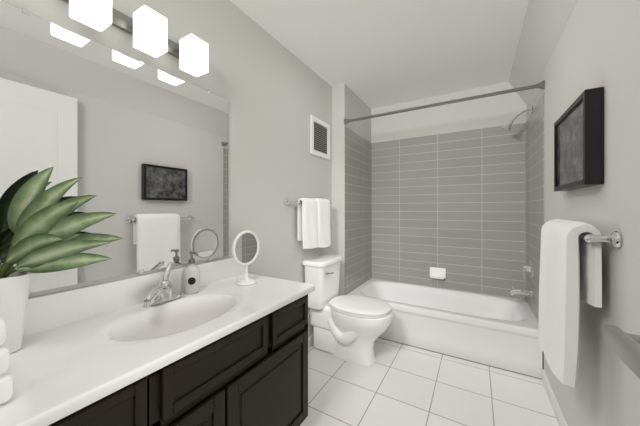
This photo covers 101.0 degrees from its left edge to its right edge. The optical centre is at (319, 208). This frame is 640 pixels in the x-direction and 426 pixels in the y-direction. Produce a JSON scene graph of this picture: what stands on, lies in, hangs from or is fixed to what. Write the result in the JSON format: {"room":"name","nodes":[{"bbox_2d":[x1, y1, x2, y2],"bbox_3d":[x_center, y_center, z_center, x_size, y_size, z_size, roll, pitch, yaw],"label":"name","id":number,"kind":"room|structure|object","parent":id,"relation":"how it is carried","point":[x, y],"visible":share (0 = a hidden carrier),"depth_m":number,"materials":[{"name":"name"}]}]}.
{"room":"bathroom","nodes":[
{"label":"bathroom","id":0,"kind":"room"},
{"bbox_2d":[1,0,331,336],"bbox_3d":[-0.402,-0.015,1.882,0.100,2.436,3.630,0,0,31],"label":"wall","id":1,"kind":"structure","parent":0,"point":[274,92],"depth_m":1.74,"materials":[{"name":"grey paint"}]},
{"bbox_2d":[0,0,227,295],"bbox_3d":[-0.774,-0.181,1.141,0.009,0.924,0.937,0,0,31],"label":"mirror","id":2,"kind":"object","parent":1,"relation":"attached to","point":[140,147],"visible":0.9,"depth_m":1.05,"materials":[{"name":"clear glass"}]},
{"bbox_2d":[64,0,207,76],"bbox_3d":[-0.720,-0.731,1.100,0.144,0.152,0.560,0,0,31],"label":"sconce","id":3,"kind":"object","parent":1,"relation":"attached to","point":[146,27],"visible":1,"depth_m":1.06,"materials":[{"name":"white glass"}]},
{"bbox_2d":[285,198,331,248],"bbox_3d":[-0.050,0.121,2.249,0.129,0.429,0.640,0,0,31],"label":"towel rail","id":4,"kind":"object","parent":1,"relation":"attached to","point":[313,221],"visible":1,"depth_m":2.15,"materials":[{"name":"white fabric"}]},
{"bbox_2d":[308,334,312,347],"bbox_3d":[-0.118,1.158,2.127,0.139,0.090,1.178,0,0,31],"label":"baseboard","id":5,"kind":"structure","parent":1,"relation":"attached to","point":[310,341],"depth_m":2.30,"materials":[{"name":"white"}]},
{"bbox_2d":[310,115,329,159],"bbox_3d":[0.006,-0.654,2.457,0.015,0.345,0.345,0,0,31],"label":"air vent","id":6,"kind":"object","parent":1,"relation":"in","point":[320,139],"visible":0.98,"depth_m":2.44,"materials":[{"name":"white plastic"}]},
{"bbox_2d":[332,84,370,295],"bbox_3d":[0.378,-0.015,2.966,0.139,2.436,0.770,0,0,31],"label":"wall","id":7,"kind":"structure","parent":0,"point":[348,103],"depth_m":2.64,"materials":[{"name":"grey paint"}]},
{"bbox_2d":[345,126,371,294],"bbox_3d":[0.440,0.018,2.929,0.006,1.662,0.770,0,0,31],"label":"tile","id":8,"kind":"structure","parent":7,"relation":"attached to","point":[358,210],"depth_m":2.87,"materials":[{"name":"grey tile"}]},
{"bbox_2d":[230,0,528,108],"bbox_3d":[0.356,-1.258,1.433,1.862,0.050,3.630,0,0,31],"label":"ceiling","id":9,"kind":"structure","parent":0,"point":[372,54],"depth_m":1.93,"materials":[{"name":"white paint"}]},
{"bbox_2d":[508,0,576,104],"bbox_3d":[1.011,-1.105,1.046,0.138,0.256,3.430,0,0,31],"label":"ceiling bulkhead","id":10,"kind":"object","parent":9,"relation":"attached to","point":[544,22],"visible":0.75,"depth_m":1.71,"materials":[{"name":"grey paint"}]},
{"bbox_2d":[300,338,558,425],"bbox_3d":[0.356,1.228,1.433,1.862,0.050,3.630,0,0,31],"label":"floor","id":11,"kind":"structure","parent":0,"point":[396,384],"depth_m":1.73,"materials":[{"name":"tile"}]},
{"bbox_2d":[0,257,314,425],"bbox_3d":[-0.566,0.745,0.993,0.517,0.914,1.250,0,0,31],"label":"bathroom vanity","id":12,"kind":"object","parent":11,"relation":"on","point":[221,347],"visible":0.96,"depth_m":0.91,"materials":[{"name":"white stone"}]},
{"bbox_2d":[0,317,12,404],"bbox_3d":[-0.775,0.314,0.525,0.210,0.175,0.185,0,0,31],"label":"folded towels","id":13,"kind":"object","parent":12,"relation":"on","point":[6,385],"visible":1,"depth_m":0.54,"materials":[{"name":"white fabric"}]},
{"bbox_2d":[0,167,122,352],"bbox_3d":[-0.827,0.133,0.733,0.279,0.538,0.536,0,0,31],"label":"plant","id":14,"kind":"object","parent":12,"relation":"on","point":[44,227],"visible":1,"depth_m":0.78,"materials":[{"name":"green plant"}]},
{"bbox_2d":[143,262,183,307],"bbox_3d":[-0.667,0.323,1.120,0.152,0.156,0.214,0,0,31],"label":"faucet","id":15,"kind":"object","parent":12,"relation":"on","point":[161,292],"visible":1,"depth_m":1.13,"materials":[{"name":"silver metal"}]},
{"bbox_2d":[183,251,199,293],"bbox_3d":[-0.615,0.304,1.272,0.083,0.196,0.072,0,0,31],"label":"soap dispenser","id":16,"kind":"object","parent":12,"relation":"on","point":[191,278],"visible":1,"depth_m":1.25,"materials":[{"name":"white"}]},
{"bbox_2d":[232,230,258,285],"bbox_3d":[-0.400,0.259,1.433,0.108,0.286,0.192,0,0,31],"label":"vanity mirror","id":17,"kind":"object","parent":12,"relation":"on","point":[245,247],"visible":1,"depth_m":1.42,"materials":[{"name":"white plastic"}]},
{"bbox_2d":[302,254,392,365],"bbox_3d":[0.233,0.817,2.168,0.706,0.777,0.434,0,0,31],"label":"toilet","id":18,"kind":"object","parent":11,"relation":"on","point":[351,328],"visible":0.94,"depth_m":2.12,"materials":[{"name":"white ceramic"}]},
{"bbox_2d":[346,278,542,379],"bbox_3d":[1.097,1.028,2.549,1.517,0.349,0.750,0,0,31],"label":"bathtub","id":19,"kind":"object","parent":11,"relation":"on","point":[498,332],"visible":0.79,"depth_m":2.22,"materials":[{"name":"white ceramic"}]},
{"bbox_2d":[371,82,525,298],"bbox_3d":[1.255,-0.015,2.953,1.662,2.436,0.100,0,0,31],"label":"wall","id":20,"kind":"structure","parent":0,"point":[495,111],"depth_m":2.81,"materials":[{"name":"ceramic tile"},{"name":"grout"},{"name":"paint"}]},
{"bbox_2d":[372,123,525,298],"bbox_3d":[1.288,0.018,2.872,1.511,1.662,0.006,0,0,31],"label":"tile","id":21,"kind":"structure","parent":20,"relation":"attached to","point":[453,204],"depth_m":2.79,"materials":[{"name":"grey tile"}]},
{"bbox_2d":[430,267,445,278],"bbox_3d":[1.261,0.693,2.838,0.160,0.110,0.078,0,0,31],"label":"soap dish","id":22,"kind":"object","parent":21,"relation":"attached to","point":[437,273],"visible":1,"depth_m":2.84,"materials":[{"name":"white ceramic"}]},
{"bbox_2d":[526,0,639,425],"bbox_3d":[1.115,-0.015,0.985,0.100,2.436,3.630,0,0,31],"label":"wall","id":23,"kind":"structure","parent":0,"point":[597,45],"depth_m":0.96,"materials":[{"name":"grey paint"}]},
{"bbox_2d":[344,80,544,124],"bbox_3d":[0.903,-0.863,2.222,1.521,0.059,0.060,0,0,31],"label":"shower rod","id":24,"kind":"object","parent":23,"relation":"attached to","point":[540,85],"visible":1,"depth_m":2.11,"materials":[{"name":"silver metal"}]},
{"bbox_2d":[526,92,543,320],"bbox_3d":[1.748,0.018,2.160,0.006,1.662,0.763,0,0,31],"label":"tile","id":25,"kind":"structure","parent":23,"relation":"attached to","point":[535,172],"depth_m":2.11,"materials":[{"name":"grey tile"}]},
{"bbox_2d":[501,106,533,296],"bbox_3d":[1.679,-0.057,2.260,0.213,1.606,0.156,0,0,31],"label":"shower","id":26,"kind":"object","parent":25,"relation":"attached to","point":[529,268],"visible":1,"depth_m":2.22,"materials":[{"name":"silver metal"}]},
{"bbox_2d":[542,370,567,425],"bbox_3d":[0.872,1.158,0.684,0.012,0.090,2.665,0,0,31],"label":"baseboard","id":27,"kind":"structure","parent":23,"relation":"attached to","point":[559,415],"depth_m":1.57,"materials":[{"name":"white"}]},
{"bbox_2d":[554,87,603,190],"bbox_3d":[1.141,-0.272,1.184,0.052,0.360,0.460,0,0,31],"label":"picture frame","id":28,"kind":"object","parent":23,"relation":"attached to","point":[579,143],"visible":1,"depth_m":1.06,"materials":[{"name":"black wood"}]},
{"bbox_2d":[538,219,621,387],"bbox_3d":[1.089,0.352,1.188,0.146,0.608,0.687,0,0,31],"label":"towel rail","id":29,"kind":"object","parent":23,"relation":"attached to","point":[570,274],"visible":1,"depth_m":0.97,"materials":[{"name":"white fabric"}]},
{"bbox_2d":[603,324,639,378],"bbox_3d":[0.507,0.144,0.228,0.169,2.093,0.792,0,0,31],"label":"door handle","id":30,"kind":"object","parent":23,"relation":"in","point":[622,345],"depth_m":0.50,"materials":[{"name":"white metal"}]}
]}

